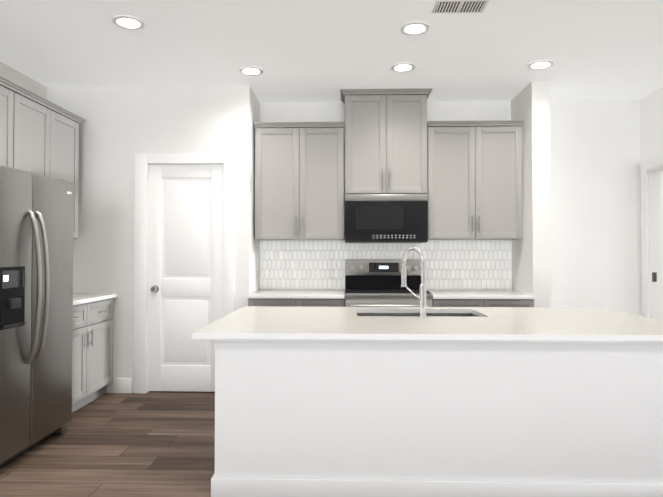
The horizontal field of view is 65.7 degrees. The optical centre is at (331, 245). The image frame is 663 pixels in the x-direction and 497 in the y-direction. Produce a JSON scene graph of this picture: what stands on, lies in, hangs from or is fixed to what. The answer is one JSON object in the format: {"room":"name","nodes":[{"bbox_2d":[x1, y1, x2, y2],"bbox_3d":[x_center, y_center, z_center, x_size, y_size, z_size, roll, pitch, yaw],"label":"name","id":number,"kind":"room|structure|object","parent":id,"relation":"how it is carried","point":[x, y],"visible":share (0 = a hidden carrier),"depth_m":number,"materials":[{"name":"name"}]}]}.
{"room":"kitchen","nodes":[
{"label":"kitchen","id":0,"kind":"room"},
{"bbox_2d":[0,61,47,99],"bbox_3d":[-2.718,-0.101,2.202,0.120,2.760,6.220,0,-1,2],"label":"wall","id":1,"kind":"structure","parent":0,"point":[6,71],"depth_m":4.33,"materials":[{"name":"paint"}]},
{"bbox_2d":[0,76,7,165],"bbox_3d":[-2.453,-0.824,3.203,0.348,0.637,0.934,0,-1,2],"label":"upper cabinet","id":2,"kind":"object","parent":1,"relation":"attached to","point":[3,83],"depth_m":3.57,"materials":[{"name":"grey wood"}]},
{"bbox_2d":[8,80,79,237],"bbox_3d":[-2.427,-0.601,4.080,0.348,1.054,0.955,0,-1,2],"label":"upper cabinet","id":3,"kind":"object","parent":1,"relation":"attached to","point":[39,134],"depth_m":4.02,"materials":[{"name":"grey wood"}]},
{"bbox_2d":[0,391,214,496],"bbox_3d":[0.080,1.302,2.097,5.720,0.050,6.220,0,-1,2],"label":"floor","id":4,"kind":"structure","parent":0,"point":[155,444],"depth_m":3.20,"materials":[{"name":"brown wood"}]},
{"bbox_2d":[0,164,73,465],"bbox_3d":[-2.179,0.413,3.185,0.860,1.762,0.882,0,-1,2],"label":"fridge","id":5,"kind":"object","parent":4,"relation":"on","point":[36,271],"visible":1,"depth_m":3.15,"materials":[{"name":"grey metal"}]},
{"bbox_2d":[72,293,117,411],"bbox_3d":[-2.259,0.865,4.122,0.682,0.890,0.987,0,-1,2],"label":"base cabinet","id":6,"kind":"object","parent":4,"relation":"on","point":[92,355],"visible":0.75,"depth_m":4.21,"materials":[{"name":"grey wood"}]},
{"bbox_2d":[248,296,344,306],"bbox_3d":[-0.301,0.893,4.791,0.850,0.855,0.628,0,-1,2],"label":"base cabinet","id":7,"kind":"object","parent":4,"relation":"on","point":[278,303],"depth_m":4.48,"materials":[{"name":"grey wood"}]},
{"bbox_2d":[247,288,344,299],"bbox_3d":[-0.302,0.447,4.780,0.850,0.032,0.664,0,-1,2],"label":"countertop","id":8,"kind":"structure","parent":7,"relation":"on","point":[268,293],"depth_m":4.51,"materials":[{"name":"white stone"}]},
{"bbox_2d":[345,259,432,306],"bbox_3d":[0.502,0.724,4.714,0.752,1.190,0.720,0,-1,2],"label":"range","id":9,"kind":"object","parent":4,"relation":"on","point":[372,282],"visible":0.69,"depth_m":5.01,"materials":[{"name":"metal"}]},
{"bbox_2d":[208,338,662,496],"bbox_3d":[0.547,0.887,3.222,2.284,0.815,1.291,0,-1,2],"label":"kitchen island","id":10,"kind":"object","parent":4,"relation":"on","point":[423,400],"depth_m":2.59,"materials":[{"name":"white"}]},
{"bbox_2d":[192,306,359,341],"bbox_3d":[-0.262,0.465,3.243,0.850,0.030,1.315,0,-1,2],"label":"island countertop","id":11,"kind":"structure","parent":10,"relation":"on","point":[309,324],"depth_m":2.91,"materials":[{"name":"white stone"}]},
{"bbox_2d":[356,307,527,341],"bbox_3d":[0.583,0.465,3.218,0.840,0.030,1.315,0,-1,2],"label":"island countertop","id":12,"kind":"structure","parent":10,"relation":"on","point":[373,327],"depth_m":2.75,"materials":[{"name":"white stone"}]},
{"bbox_2d":[401,246,427,317],"bbox_3d":[0.531,0.227,3.304,0.148,0.449,0.235,0,-1,2],"label":"faucet","id":13,"kind":"object","parent":12,"relation":"on","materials":[{"name":"silver metal"}]},
{"bbox_2d":[356,310,483,317],"bbox_3d":[0.592,0.596,3.509,0.864,0.246,0.475,0,-1,2],"label":"sink","id":14,"kind":"object","parent":12,"relation":"in","point":[473,312],"depth_m":3.74,"materials":[{"name":"silver metal"}]},
{"bbox_2d":[432,296,535,306],"bbox_3d":[1.323,0.893,4.743,0.876,0.855,0.628,0,-1,2],"label":"base cabinet","id":15,"kind":"object","parent":4,"relation":"on","point":[435,303],"depth_m":4.44,"materials":[{"name":"grey wood"}]},
{"bbox_2d":[426,288,534,299],"bbox_3d":[1.322,0.446,4.732,0.876,0.032,0.664,0,-1,2],"label":"countertop","id":16,"kind":"structure","parent":15,"relation":"on","point":[438,293],"depth_m":4.49,"materials":[{"name":"white stone"}]},
{"bbox_2d":[48,85,255,392],"bbox_3d":[-1.644,-0.062,4.676,1.822,2.760,0.120,0,-1,2],"label":"wall","id":17,"kind":"structure","parent":0,"point":[121,123],"depth_m":4.63,"materials":[{"name":"paint"}]},
{"bbox_2d":[113,378,131,392],"bbox_3d":[2.809,1.237,3.809,9.565,0.135,9.799,0,-1,2],"label":"baseboard","id":18,"kind":"structure","parent":17,"relation":"attached to","point":[122,385],"depth_m":4.59,"materials":[{"name":"white wood"}]},
{"bbox_2d":[133,153,234,393],"bbox_3d":[-1.316,0.245,4.653,0.900,2.146,0.138,0,-1,2],"label":"door frame","id":19,"kind":"structure","parent":17,"relation":"attached to","point":[142,161],"depth_m":4.59,"materials":[{"name":"white wood"}]},
{"bbox_2d":[148,164,223,391],"bbox_3d":[-1.309,0.284,4.609,0.684,2.042,0.097,0,-1,2],"label":"pantry door","id":20,"kind":"structure","parent":17,"relation":"in","point":[185,292],"depth_m":4.63,"materials":[{"name":"white wood"}]},
{"bbox_2d":[256,97,259,290],"bbox_3d":[-0.797,-0.057,4.931,0.142,2.760,0.390,0,-1,2],"label":"wall","id":21,"kind":"structure","parent":0,"point":[257,102],"depth_m":5.02,"materials":[{"name":"paint"}]},
{"bbox_2d":[0,0,662,102],"bbox_3d":[0.140,-1.532,2.141,5.840,0.100,6.220,0,-1,2],"label":"ceiling","id":22,"kind":"structure","parent":0,"point":[302,51],"depth_m":3.75,"materials":[{"name":"paint"}]},
{"bbox_2d":[112,15,144,29],"bbox_3d":[-1.325,-1.457,3.353,0.200,0.010,0.200,0,-1,2],"label":"recessed light","id":23,"kind":"object","parent":22,"relation":"in","point":[128,22],"visible":0.96,"depth_m":3.34,"materials":[{"name":"white plastic"}]},
{"bbox_2d":[239,66,262,75],"bbox_3d":[-0.663,-1.442,4.239,0.200,0.010,0.200,0,-1,2],"label":"recessed light","id":24,"kind":"object","parent":22,"relation":"in","point":[250,70],"visible":1,"depth_m":4.22,"materials":[{"name":"white"}]},
{"bbox_2d":[391,62,415,71],"bbox_3d":[0.580,-1.444,4.158,0.200,0.010,0.200,0,-1,2],"label":"recessed light","id":25,"kind":"object","parent":22,"relation":"in","point":[403,67],"visible":0.92,"depth_m":4.14,"materials":[{"name":"white plastic"}]},
{"bbox_2d":[400,21,429,35],"bbox_3d":[0.559,-1.455,3.443,0.200,0.010,0.200,0,-1,2],"label":"recessed light","id":26,"kind":"object","parent":22,"relation":"in","point":[414,28],"visible":1,"depth_m":3.43,"materials":[{"name":"white plastic"}]},
{"bbox_2d":[432,0,489,12],"bbox_3d":[0.785,-1.461,3.139,0.320,0.010,0.165,0,-1,2],"label":"ceiling vent","id":27,"kind":"object","parent":22,"relation":"in","point":[459,6],"visible":1,"depth_m":3.13,"materials":[{"name":"white metal"}]},
{"bbox_2d":[527,60,553,69],"bbox_3d":[1.669,-1.445,4.106,0.200,0.010,0.200,0,-1,2],"label":"recessed light","id":28,"kind":"object","parent":22,"relation":"in","point":[540,65],"visible":0.98,"depth_m":4.10,"materials":[{"name":"white plastic"}]},
{"bbox_2d":[260,100,641,315],"bbox_3d":[0.305,-0.054,5.164,5.690,2.760,0.120,0,-1,2],"label":"wall","id":29,"kind":"structure","parent":0,"point":[595,191],"depth_m":5.05,"materials":[{"name":"paint"}]},
{"bbox_2d":[254,122,343,239],"bbox_3d":[-0.295,-0.602,4.934,0.837,1.082,0.388,0,-1,2],"label":"upper cabinet","id":30,"kind":"object","parent":29,"relation":"attached to","point":[299,180],"visible":1,"depth_m":4.79,"materials":[{"name":"grey wood"}]},
{"bbox_2d":[340,88,431,193],"bbox_3d":[0.508,-0.956,4.902,0.840,0.956,0.418,0,-1,2],"label":"upper cabinet","id":31,"kind":"object","parent":29,"relation":"attached to","point":[385,141],"visible":1,"depth_m":4.74,"materials":[{"name":"grey wood"}]},
{"bbox_2d":[345,194,427,242],"bbox_3d":[0.507,-0.250,4.894,0.754,0.440,0.391,0,-1,2],"label":"microwave","id":32,"kind":"object","parent":31,"relation":"attached to","point":[386,218],"visible":1,"depth_m":4.70,"materials":[{"name":"grey"}]},
{"bbox_2d":[427,120,523,239],"bbox_3d":[1.328,-0.602,4.887,0.869,1.082,0.388,0,-1,2],"label":"upper cabinet","id":33,"kind":"object","parent":29,"relation":"attached to","point":[474,180],"visible":1,"depth_m":4.74,"materials":[{"name":"grey wood"}]},
{"bbox_2d":[511,81,550,306],"bbox_3d":[1.841,-0.060,4.768,0.155,2.760,0.579,0,-1,2],"label":"wall","id":34,"kind":"structure","parent":0,"point":[531,249],"depth_m":4.50,"materials":[{"name":"paint"}]},
{"bbox_2d":[640,88,662,301],"bbox_3d":[2.997,-0.105,1.974,0.120,2.760,6.100,0,-1,2],"label":"wall","id":35,"kind":"structure","parent":0,"point":[651,125],"depth_m":4.85,"materials":[{"name":"paint"}]},
{"bbox_2d":[641,155,662,319],"bbox_3d":[3.058,0.244,4.378,0.140,2.140,1.200,0,-1,2],"label":"door frame","id":36,"kind":"structure","parent":35,"relation":"attached to","point":[652,245],"depth_m":4.88,"materials":[{"name":"white wood"}]},
{"bbox_2d":[662,170,662,241],"bbox_3d":[5.491,0.003,8.713,4.470,2.760,0.120,0,-1,2],"label":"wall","id":37,"kind":"structure","parent":0,"point":[662,205],"depth_m":8.65,"materials":[{"name":"paint"}]}
]}

